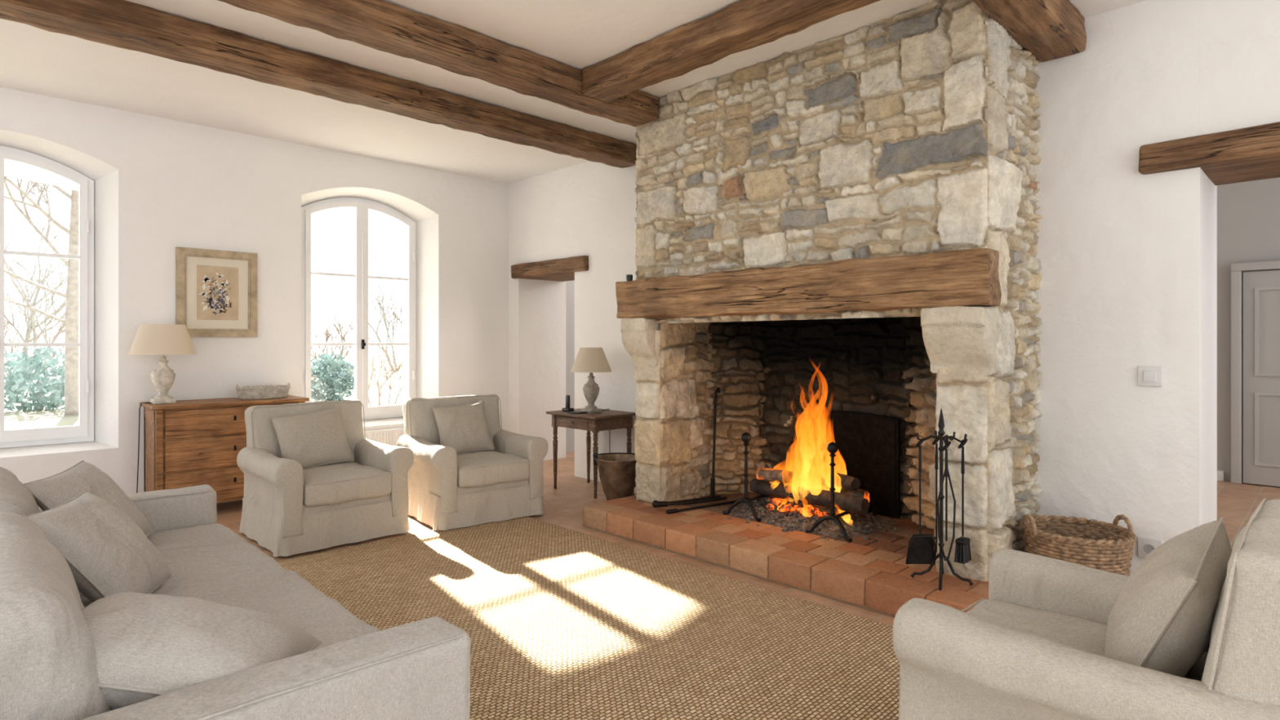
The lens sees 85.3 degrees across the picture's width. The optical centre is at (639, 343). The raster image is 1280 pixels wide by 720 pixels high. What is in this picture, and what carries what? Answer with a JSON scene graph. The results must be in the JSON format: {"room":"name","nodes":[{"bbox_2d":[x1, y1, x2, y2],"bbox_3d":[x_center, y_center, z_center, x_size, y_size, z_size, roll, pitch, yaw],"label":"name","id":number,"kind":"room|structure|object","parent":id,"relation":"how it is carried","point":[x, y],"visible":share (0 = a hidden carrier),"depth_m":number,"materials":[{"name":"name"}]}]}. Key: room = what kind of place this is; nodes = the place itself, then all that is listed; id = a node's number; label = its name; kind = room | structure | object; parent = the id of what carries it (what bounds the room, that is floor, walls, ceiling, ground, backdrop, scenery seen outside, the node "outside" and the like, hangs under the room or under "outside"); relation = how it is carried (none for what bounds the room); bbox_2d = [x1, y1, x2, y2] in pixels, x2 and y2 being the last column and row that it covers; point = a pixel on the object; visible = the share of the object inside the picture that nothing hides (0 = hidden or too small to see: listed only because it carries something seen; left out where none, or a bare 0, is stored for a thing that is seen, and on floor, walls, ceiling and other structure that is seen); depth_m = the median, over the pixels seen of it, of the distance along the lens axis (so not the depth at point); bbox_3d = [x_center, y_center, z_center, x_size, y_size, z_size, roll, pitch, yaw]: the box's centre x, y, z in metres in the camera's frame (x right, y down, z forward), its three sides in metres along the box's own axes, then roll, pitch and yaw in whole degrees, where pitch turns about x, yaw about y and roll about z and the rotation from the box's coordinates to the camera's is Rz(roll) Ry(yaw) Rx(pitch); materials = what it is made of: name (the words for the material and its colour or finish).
{"room":"traditional dwelling","nodes":[
{"label":"traditional dwelling","id":0,"kind":"room"},
{"bbox_2d":[0,87,508,503],"bbox_3d":[-2.712,-0.240,7.521,11.900,3.280,0.680,0,0,-45],"label":"wall","id":1,"kind":"structure","parent":0,"point":[161,184],"depth_m":6.12,"materials":[{"name":"white paint"}]},
{"bbox_2d":[0,145,93,448],"bbox_3d":[-4.903,-0.355,5.265,1.211,2.310,0.157,0,0,-45],"label":"window","id":2,"kind":"structure","parent":1,"relation":"in","point":[84,431],"depth_m":5.61,"materials":[{"name":"white paint"}]},
{"bbox_2d":[175,246,257,337],"bbox_3d":[-3.680,-0.432,6.057,0.615,0.755,0.043,0,0,-45],"label":"framed picture","id":3,"kind":"object","parent":1,"relation":"attached to","point":[216,290],"visible":0.95,"depth_m":6.04,"materials":[{"name":"brown wood"}]},
{"bbox_2d":[196,265,238,319],"bbox_3d":[-3.678,-0.438,6.055,0.315,0.465,0.005,0,0,-45],"label":"print","id":4,"kind":"object","parent":3,"relation":"attached to","point":[217,286],"depth_m":6.05,"materials":[{"name":"beige paper"}]},
{"bbox_2d":[301,197,416,420],"bbox_3d":[-2.902,-0.355,7.238,1.212,2.310,0.157,0,0,-45],"label":"window","id":5,"kind":"structure","parent":1,"relation":"in","point":[361,206],"depth_m":7.22,"materials":[{"name":"white paint"}]},
{"bbox_2d":[363,427,403,446],"bbox_3d":[-2.630,1.135,7.067,1.180,0.510,0.053,0,0,-45],"label":"radiator","id":6,"kind":"object","parent":1,"relation":"attached to","point":[390,437],"visible":0.2,"depth_m":7.08,"materials":[{"name":"white metal"}]},
{"bbox_2d":[565,280,574,452],"bbox_3d":[0.058,-0.240,10.302,3.830,3.280,0.590,0,0,-45],"label":"wall","id":7,"kind":"structure","parent":0,"point":[570,285],"depth_m":8.95,"materials":[{"name":"paint"}]},
{"bbox_2d":[0,0,1146,183],"bbox_3d":[0.630,-1.940,4.132,11.900,0.120,10.200,0,0,-45],"label":"ceiling","id":8,"kind":"structure","parent":0,"point":[579,34],"depth_m":4.77,"materials":[{"name":"paint"}]},
{"bbox_2d":[0,0,636,168],"bbox_3d":[-2.664,-1.788,4.142,7.245,0.199,0.293,0,0,-45],"label":"ceiling beam","id":9,"kind":"structure","parent":8,"relation":"attached to","point":[122,24],"depth_m":4.44,"materials":[{"name":"brown wood"}]},
{"bbox_2d":[222,0,658,127],"bbox_3d":[-2.234,-1.788,3.135,6.437,0.198,0.289,0,0,-45],"label":"ceiling beam","id":10,"kind":"structure","parent":8,"relation":"attached to","point":[385,26],"depth_m":4.12,"materials":[{"name":"brown wood"}]},
{"bbox_2d":[582,0,882,102],"bbox_3d":[0.516,-1.788,3.985,0.255,0.194,2.363,0,0,-45],"label":"ceiling beam","id":11,"kind":"structure","parent":8,"relation":"attached to","point":[742,25],"depth_m":4.00,"materials":[{"name":"brown wood"}]},
{"bbox_2d":[971,0,1085,62],"bbox_3d":[1.683,-1.776,3.296,2.240,0.217,0.258,0,0,-45],"label":"ceiling beam","id":12,"kind":"structure","parent":8,"relation":"attached to","point":[1046,29],"depth_m":3.71,"materials":[{"name":"brown wood"}]},
{"bbox_2d":[217,451,1279,626],"bbox_3d":[0.630,1.460,4.132,11.900,0.120,10.200,0,0,-45],"label":"floor","id":13,"kind":"structure","parent":0,"point":[563,505],"depth_m":5.59,"materials":[{"name":"tile"}]},
{"bbox_2d":[139,395,309,502],"bbox_3d":[-3.495,0.939,5.887,1.152,0.921,0.512,0,0,-45],"label":"dresser","id":14,"kind":"object","parent":13,"relation":"on","point":[195,442],"visible":0.58,"depth_m":5.57,"materials":[{"name":"brown wood"}]},
{"bbox_2d":[128,324,195,493],"bbox_3d":[-3.829,0.575,5.578,0.450,1.450,0.450,0,0,-45],"label":"table lamp","id":15,"kind":"object","parent":14,"relation":"on","point":[162,340],"visible":1,"depth_m":5.49,"materials":[{"name":"beige fabric"}]},
{"bbox_2d":[235,382,290,399],"bbox_3d":[-3.302,0.415,6.097,0.436,0.125,0.296,0,0,-45],"label":"wicker basket","id":16,"kind":"object","parent":14,"relation":"on","point":[262,392],"visible":1,"depth_m":5.99,"materials":[{"name":"grey wicker"}]},
{"bbox_2d":[237,400,413,556],"bbox_3d":[-2.331,0.916,5.121,0.967,0.928,0.990,0,0,-45],"label":"armchair","id":17,"kind":"object","parent":13,"relation":"on","point":[289,509],"visible":0.97,"depth_m":4.87,"materials":[{"name":"fabric"}]},
{"bbox_2d":[271,405,354,469],"bbox_3d":[-2.441,0.718,5.195,0.230,0.462,0.533,0,0,41],"label":"throw pillow","id":18,"kind":"object","parent":17,"relation":"on","point":[317,438],"visible":0.92,"depth_m":5.13,"materials":[{"name":"fabric"}]},
{"bbox_2d":[302,461,391,507],"bbox_3d":[-2.253,1.007,5.047,0.615,0.207,0.772,0,0,-45],"label":"seat cushion","id":19,"kind":"object","parent":17,"relation":"on","point":[345,484],"depth_m":4.84,"materials":[{"name":"fabric"}]},
{"bbox_2d":[397,395,547,530],"bbox_3d":[-1.407,0.916,5.738,0.967,0.928,0.990,0,0,-38],"label":"armchair","id":20,"kind":"object","parent":13,"relation":"on","point":[448,490],"visible":0.86,"depth_m":5.46,"materials":[{"name":"fabric"}]},
{"bbox_2d":[431,400,494,454],"bbox_3d":[-1.480,0.718,5.840,0.482,0.442,0.227,0,0,-42],"label":"throw pillow","id":21,"kind":"object","parent":20,"relation":"on","point":[463,428],"visible":0.92,"depth_m":5.77,"materials":[{"name":"fabric"}]},
{"bbox_2d":[456,449,529,488],"bbox_3d":[-1.338,1.007,5.656,0.615,0.207,0.772,0,0,-38],"label":"seat cushion","id":22,"kind":"object","parent":20,"relation":"on","point":[488,468],"depth_m":5.42,"materials":[{"name":"fabric"}]},
{"bbox_2d":[276,516,898,719],"bbox_3d":[-0.206,1.393,2.858,2.820,0.013,5.160,0,0,-45],"label":"area rug","id":23,"kind":"object","parent":13,"relation":"on","point":[561,623],"visible":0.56,"depth_m":3.36,"materials":[{"name":"wicker"}]},
{"bbox_2d":[0,466,471,719],"bbox_3d":[-1.845,0.947,2.429,1.277,0.886,2.778,0,0,-45],"label":"sofa","id":24,"kind":"object","parent":23,"relation":"on","point":[418,669],"visible":0.73,"depth_m":1.73,"materials":[{"name":"fabric"}]},
{"bbox_2d":[0,466,40,515],"bbox_3d":[-2.469,0.758,2.647,0.325,0.509,1.140,0,0,-45],"label":"cushion","id":25,"kind":"object","parent":24,"relation":"on","point":[16,497],"depth_m":2.52,"materials":[{"name":"fabric"}]},
{"bbox_2d":[0,511,103,719],"bbox_3d":[-1.644,0.758,1.810,0.325,0.509,1.150,0,0,-45],"label":"cushion","id":26,"kind":"object","parent":24,"relation":"on","point":[45,671],"depth_m":1.47,"materials":[{"name":"fabric"}]},
{"bbox_2d":[23,460,155,536],"bbox_3d":[-2.410,0.740,3.072,0.311,0.376,0.550,0,0,-19],"label":"throw pillow","id":27,"kind":"object","parent":24,"relation":"on","point":[52,491],"visible":0.49,"depth_m":3.02,"materials":[{"name":"fabric"}]},
{"bbox_2d":[23,490,170,602],"bbox_3d":[-1.906,0.740,2.474,0.314,0.385,0.519,0,0,-20],"label":"throw pillow","id":28,"kind":"object","parent":24,"relation":"on","point":[108,553],"visible":0.77,"depth_m":2.35,"materials":[{"name":"fabric"}]},
{"bbox_2d":[80,592,321,714],"bbox_3d":[-1.190,0.797,1.776,0.618,0.294,0.505,0,0,-13],"label":"throw pillow","id":29,"kind":"object","parent":24,"relation":"on","point":[142,647],"visible":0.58,"depth_m":1.65,"materials":[{"name":"fabric"}]},
{"bbox_2d":[84,523,378,652],"bbox_3d":[-1.770,1.025,2.507,1.060,0.225,2.335,0,0,-45],"label":"seat cushion","id":30,"kind":"object","parent":24,"relation":"on","point":[208,562],"depth_m":2.70,"materials":[{"name":"fabric"}]},
{"bbox_2d":[893,497,1279,719],"bbox_3d":[1.391,0.916,2.014,0.967,0.928,0.990,0,0,-45],"label":"armchair","id":31,"kind":"object","parent":23,"relation":"on","point":[1035,650],"visible":0.92,"depth_m":1.80,"materials":[{"name":"fabric"}]},
{"bbox_2d":[961,599,1204,676],"bbox_3d":[1.313,1.007,2.087,0.615,0.207,0.772,0,0,-45],"label":"seat cushion","id":32,"kind":"object","parent":31,"relation":"on","point":[1073,626],"depth_m":2.30,"materials":[{"name":"fabric"}]},
{"bbox_2d":[1105,516,1233,673],"bbox_3d":[1.480,0.750,1.946,0.568,0.473,0.284,0,0,-39],"label":"throw pillow","id":33,"kind":"object","parent":31,"relation":"on","point":[1164,615],"visible":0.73,"depth_m":1.79,"materials":[{"name":"fabric"}]},
{"bbox_2d":[546,408,635,498],"bbox_3d":[-0.459,1.028,6.625,0.550,0.745,0.720,0,0,-45],"label":"side table","id":34,"kind":"object","parent":13,"relation":"on","point":[606,420],"visible":0.89,"depth_m":6.49,"materials":[{"name":"brown wood"}]},
{"bbox_2d":[561,395,573,411],"bbox_3d":[-0.696,0.578,6.715,0.080,0.155,0.100,0,0,-45],"label":"telephone","id":35,"kind":"object","parent":34,"relation":"on","point":[566,408],"visible":1,"depth_m":6.70,"materials":[{"name":"black plastic"}]},
{"bbox_2d":[568,410,586,413],"bbox_3d":[-0.584,0.648,6.517,0.120,0.013,0.140,0,0,-45],"label":"notebook","id":36,"kind":"object","parent":34,"relation":"on","point":[576,411],"visible":1,"depth_m":6.49,"materials":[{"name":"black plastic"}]},
{"bbox_2d":[570,347,611,453],"bbox_3d":[-0.420,0.620,6.617,0.488,1.160,0.390,0,0,-28],"label":"table lamp","id":37,"kind":"object","parent":34,"relation":"on","point":[590,360],"visible":0.96,"depth_m":6.50,"materials":[{"name":"grey wood"}]},
{"bbox_2d":[592,453,636,500],"bbox_3d":[-0.171,1.150,5.885,0.424,0.501,0.424,0,0,-45],"label":"bucket","id":38,"kind":"object","parent":13,"relation":"on","point":[617,471],"visible":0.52,"depth_m":5.75,"materials":[{"name":"brown metal"}]},
{"bbox_2d":[582,0,1046,617],"bbox_3d":[1.148,-0.240,4.818,1.598,3.280,2.945,0,0,-45],"label":"fireplace","id":39,"kind":"object","parent":13,"relation":"on","point":[849,222],"visible":0.81,"depth_m":4.28,"materials":[{"name":"stone"}]},
{"bbox_2d":[626,274,632,281],"bbox_3d":[-0.082,-0.511,5.438,0.052,0.050,0.052,0,0,-45],"label":"cup","id":40,"kind":"object","parent":39,"relation":"on","point":[628,277],"visible":1,"depth_m":5.42,"materials":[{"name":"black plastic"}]},
{"bbox_2d":[652,495,727,507],"bbox_3d":[0.381,1.202,5.337,0.686,0.069,0.081,0,0,-34],"label":"tongs","id":41,"kind":"object","parent":39,"relation":"on","point":[655,504],"visible":1,"depth_m":5.31,"materials":[{"name":"black metal"}]},
{"bbox_2d":[666,500,736,514],"bbox_3d":[0.477,1.231,5.240,0.656,0.034,0.036,0,0,-32],"label":"poker","id":42,"kind":"object","parent":39,"relation":"on","point":[673,510],"visible":0.91,"depth_m":5.20,"materials":[{"name":"black metal"}]},
{"bbox_2d":[710,386,720,496],"bbox_3d":[0.620,0.798,5.651,0.060,0.876,0.174,0,0,20],"label":"poker","id":43,"kind":"object","parent":39,"relation":"on","point":[713,478],"visible":0.93,"depth_m":5.64,"materials":[{"name":"black metal"}]},
{"bbox_2d":[722,431,768,522],"bbox_3d":[0.944,0.943,5.172,0.656,0.609,0.329,0,0,-45],"label":"andiron","id":44,"kind":"object","parent":39,"relation":"on","point":[746,437],"visible":0.91,"depth_m":4.98,"materials":[{"name":"black metal"}]},
{"bbox_2d":[711,495,897,542],"bbox_3d":[1.188,1.209,4.966,0.876,0.104,1.395,0,0,-45],"label":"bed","id":45,"kind":"object","parent":39,"relation":"on","point":[862,525],"visible":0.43,"depth_m":4.74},
{"bbox_2d":[766,499,830,518],"bbox_3d":[1.126,1.167,4.904,0.472,0.071,0.321,0,0,29],"label":"embers","id":46,"kind":"object","parent":45,"relation":"on","point":[791,507],"visible":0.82,"depth_m":4.84,"materials":[{"name":"orange"}]},
{"bbox_2d":[769,400,851,521],"bbox_3d":[1.196,0.640,4.905,0.313,1.120,0.763,0,0,-45],"label":"flames","id":47,"kind":"object","parent":46,"relation":"on","point":[811,458],"visible":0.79,"depth_m":4.82},
{"bbox_2d":[766,496,839,515],"bbox_3d":[1.161,1.176,4.958,0.532,0.088,0.092,0,0,40],"label":"log","id":48,"kind":"object","parent":45,"relation":"on","point":[771,500],"visible":0.36,"depth_m":4.95,"materials":[{"name":"orange wood"}]},
{"bbox_2d":[804,441,875,542],"bbox_3d":[1.428,0.943,4.681,0.656,0.609,0.329,0,0,-45],"label":"andiron","id":49,"kind":"object","parent":39,"relation":"on","point":[832,447],"visible":0.97,"depth_m":4.49,"materials":[{"name":"black metal"}]},
{"bbox_2d":[749,478,869,514],"bbox_3d":[1.164,1.064,4.884,0.122,0.120,0.921,0,0,-42],"label":"log","id":50,"kind":"object","parent":49,"relation":"on","point":[844,502],"visible":0.84,"depth_m":4.79,"materials":[{"name":"brown wood"}]},
{"bbox_2d":[825,488,870,502],"bbox_3d":[1.257,1.055,4.982,0.141,0.129,0.773,0,0,-45],"label":"log","id":51,"kind":"object","parent":49,"relation":"on","point":[860,493],"visible":0.07,"depth_m":4.73,"materials":[{"name":"brown wood"}]},
{"bbox_2d":[756,466,839,490],"bbox_3d":[1.128,0.965,4.954,0.594,0.109,0.103,0,0,29],"label":"log","id":52,"kind":"object","parent":51,"relation":"on","point":[762,473],"visible":0.52,"depth_m":4.99,"materials":[{"name":"brown wood"}]},
{"bbox_2d":[785,463,860,490],"bbox_3d":[1.284,0.944,4.933,0.100,0.100,0.641,0,0,-30],"label":"log","id":53,"kind":"object","parent":52,"relation":"on","point":[850,483],"visible":0.28,"depth_m":4.67,"materials":[{"name":"brown wood"}]},
{"bbox_2d":[809,410,900,518],"bbox_3d":[1.585,0.875,5.187,0.038,0.730,0.720,0,0,-45],"label":"fireback","id":54,"kind":"object","parent":39,"relation":"on","point":[868,444],"visible":0.74,"depth_m":5.06,"materials":[{"name":"metal"}]},
{"bbox_2d":[910,408,973,590],"bbox_3d":[1.576,0.792,3.622,0.232,0.904,0.220,0,0,-20],"label":"stand","id":55,"kind":"object","parent":39,"relation":"on","point":[941,424],"visible":0.91,"depth_m":3.61,"materials":[{"name":"black metal"}]},
{"bbox_2d":[905,437,937,564],"bbox_3d":[1.467,0.826,3.626,0.151,0.663,0.071,0,0,0],"label":"shovel","id":56,"kind":"object","parent":55,"relation":"hanging from","point":[921,547],"visible":1,"depth_m":3.63,"materials":[{"name":"black metal"}]},
{"bbox_2d":[932,439,938,552],"bbox_3d":[1.576,0.807,3.729,0.074,0.626,0.045,0,0,21],"label":"poker","id":57,"kind":"object","parent":55,"relation":"hanging from","point":[935,441],"visible":0.7,"depth_m":3.72,"materials":[{"name":"black metal"}]},
{"bbox_2d":[937,440,955,560],"bbox_3d":[1.551,0.798,3.517,0.087,0.607,0.044,0,0,24],"label":"tongs","id":58,"kind":"object","parent":55,"relation":"hanging from","point":[946,473],"visible":1,"depth_m":3.51,"materials":[{"name":"black metal"}]},
{"bbox_2d":[954,439,971,564],"bbox_3d":[1.673,0.812,3.601,0.092,0.636,0.059,0,0,-45],"label":"brush","id":59,"kind":"object","parent":55,"relation":"hanging from","point":[962,548],"visible":1,"depth_m":3.59,"materials":[{"name":"black metal"}]},
{"bbox_2d":[1018,514,1137,573],"bbox_3d":[2.331,1.157,3.717,0.526,0.483,0.536,0,0,-45],"label":"basket","id":60,"kind":"object","parent":13,"relation":"on","point":[1114,553],"visible":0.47,"depth_m":3.63,"materials":[{"name":"brown wicker"}]},
{"bbox_2d":[508,0,1279,573],"bbox_3d":[1.805,-0.240,5.291,0.700,3.280,10.200,0,0,-45],"label":"wall","id":61,"kind":"structure","parent":0,"point":[1127,256],"depth_m":3.95,"materials":[{"name":"white paint"}]},
{"bbox_2d":[511,254,588,281],"bbox_3d":[-0.780,-0.834,7.848,0.738,0.169,1.339,0,0,-45],"label":"lintel","id":62,"kind":"object","parent":61,"relation":"attached to","point":[561,269],"visible":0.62,"depth_m":7.61,"materials":[{"name":"brown wood"}]},
{"bbox_2d":[1137,365,1162,386],"bbox_3d":[2.781,0.180,3.788,0.020,0.110,0.110,0,0,-45],"label":"light switch","id":63,"kind":"object","parent":61,"relation":"attached to","point":[1147,375],"visible":1,"depth_m":3.78,"materials":[{"name":"white plastic"}]},
{"bbox_2d":[1137,536,1162,557],"bbox_3d":[2.781,1.120,3.789,0.018,0.110,0.110,0,0,-45],"label":"wall socket","id":64,"kind":"object","parent":61,"relation":"attached to","point":[1145,545],"visible":0.75,"depth_m":3.80,"materials":[{"name":"white plastic"}]},
{"bbox_2d":[1144,544,1155,553],"bbox_3d":[2.776,1.120,3.784,0.004,0.048,0.048,0,0,-45],"label":"socket","id":65,"kind":"object","parent":64,"relation":"attached to","point":[1148,548],"depth_m":3.79,"materials":[{"name":"white plastic"}]},
{"bbox_2d":[1141,121,1279,185],"bbox_3d":[3.488,-1.001,3.497,0.735,0.170,1.496,0,0,-45],"label":"lintel","id":66,"kind":"object","parent":61,"relation":"attached to","point":[1247,153],"visible":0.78,"depth_m":3.60,"materials":[{"name":"brown wood"}]},
{"bbox_2d":[1217,178,1279,483],"bbox_3d":[4.831,-0.240,8.275,0.100,3.280,10.200,0,0,-45],"label":"wall","id":67,"kind":"structure","parent":0,"point":[1248,212],"depth_m":7.03,"materials":[{"name":"paint"}]},
{"bbox_2d":[1217,470,1223,480],"bbox_3d":[4.960,1.350,8.051,0.030,0.100,9.500,0,0,-45],"label":"baseboard","id":68,"kind":"structure","parent":67,"relation":"attached to","point":[1220,473],"depth_m":7.07,"materials":[{"name":"white paint"}]},
{"bbox_2d":[1231,260,1279,486],"bbox_3d":[6.255,0.300,6.632,0.119,2.200,0.940,0,0,-45],"label":"door","id":69,"kind":"structure","parent":67,"relation":"in","point":[1261,289],"depth_m":6.83,"materials":[{"name":"white wood"}]},
{"label":"outside","id":70,"kind":"structure","parent":0,"visible":0},
{"bbox_2d":[4,351,402,430],"bbox_3d":[-37.635,1.750,59.527,150.000,0.300,122.380,0,0,-45],"label":"ground","id":71,"kind":"structure","parent":70,"point":[17,419],"depth_m":19.20,"materials":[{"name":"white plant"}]},
{"bbox_2d":[4,346,64,412],"bbox_3d":[-14.378,0.919,16.695,2.322,1.691,1.887,0,0,-45],"label":"bush","id":72,"kind":"object","parent":71,"relation":"on","point":[18,380],"visible":0.8,"depth_m":16.37,"materials":[{"name":"green plant"}]},
{"bbox_2d":[4,294,65,382],"bbox_3d":[-22.387,-0.097,25.564,4.414,3.421,2.786,0,0,-21],"label":"bare shrub","id":73,"kind":"object","parent":71,"relation":"on","point":[8,322],"visible":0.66,"depth_m":25.48,"materials":[{"name":"plant"}]},
{"bbox_2d":[4,205,68,376],"bbox_3d":[-29.405,-2.489,34.802,7.334,8.270,5.698,0,0,-2],"label":"bare shrub","id":74,"kind":"object","parent":71,"relation":"on","point":[31,317],"visible":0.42,"depth_m":33.70,"materials":[{"name":"plant"}]},
{"bbox_2d":[4,176,78,415],"bbox_3d":[-13.077,-3.771,15.072,3.441,10.944,5.495,0,0,31],"label":"tree","id":75,"kind":"object","parent":71,"relation":"on","point":[71,322],"visible":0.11,"depth_m":15.43,"materials":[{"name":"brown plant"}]},
{"bbox_2d":[311,351,354,400],"bbox_3d":[-8.712,0.969,19.519,1.534,1.488,1.496,0,0,-45],"label":"bush","id":76,"kind":"object","parent":71,"relation":"on","point":[333,382],"visible":0.88,"depth_m":19.23,"materials":[{"name":"green plant"}]},
{"bbox_2d":[311,303,377,365],"bbox_3d":[-12.775,-0.036,29.262,2.775,3.312,3.217,0,0,31],"label":"bare shrub","id":77,"kind":"object","parent":71,"relation":"on","point":[326,334],"visible":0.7,"depth_m":29.29,"materials":[{"name":"plant"}]},
{"bbox_2d":[342,279,402,371],"bbox_3d":[-13.986,-1.023,40.410,6.244,5.323,4.228,0,0,-45],"label":"bare shrub","id":78,"kind":"object","parent":71,"relation":"on","point":[383,314],"visible":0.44,"depth_m":39.62,"materials":[{"name":"plant"}]},
{"bbox_2d":[344,337,402,406],"bbox_3d":[-5.632,0.684,15.528,1.541,1.849,1.724,0,0,15],"label":"bare shrub","id":79,"kind":"object","parent":71,"relation":"on","point":[386,372],"visible":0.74,"depth_m":15.64,"materials":[{"name":"plant"}]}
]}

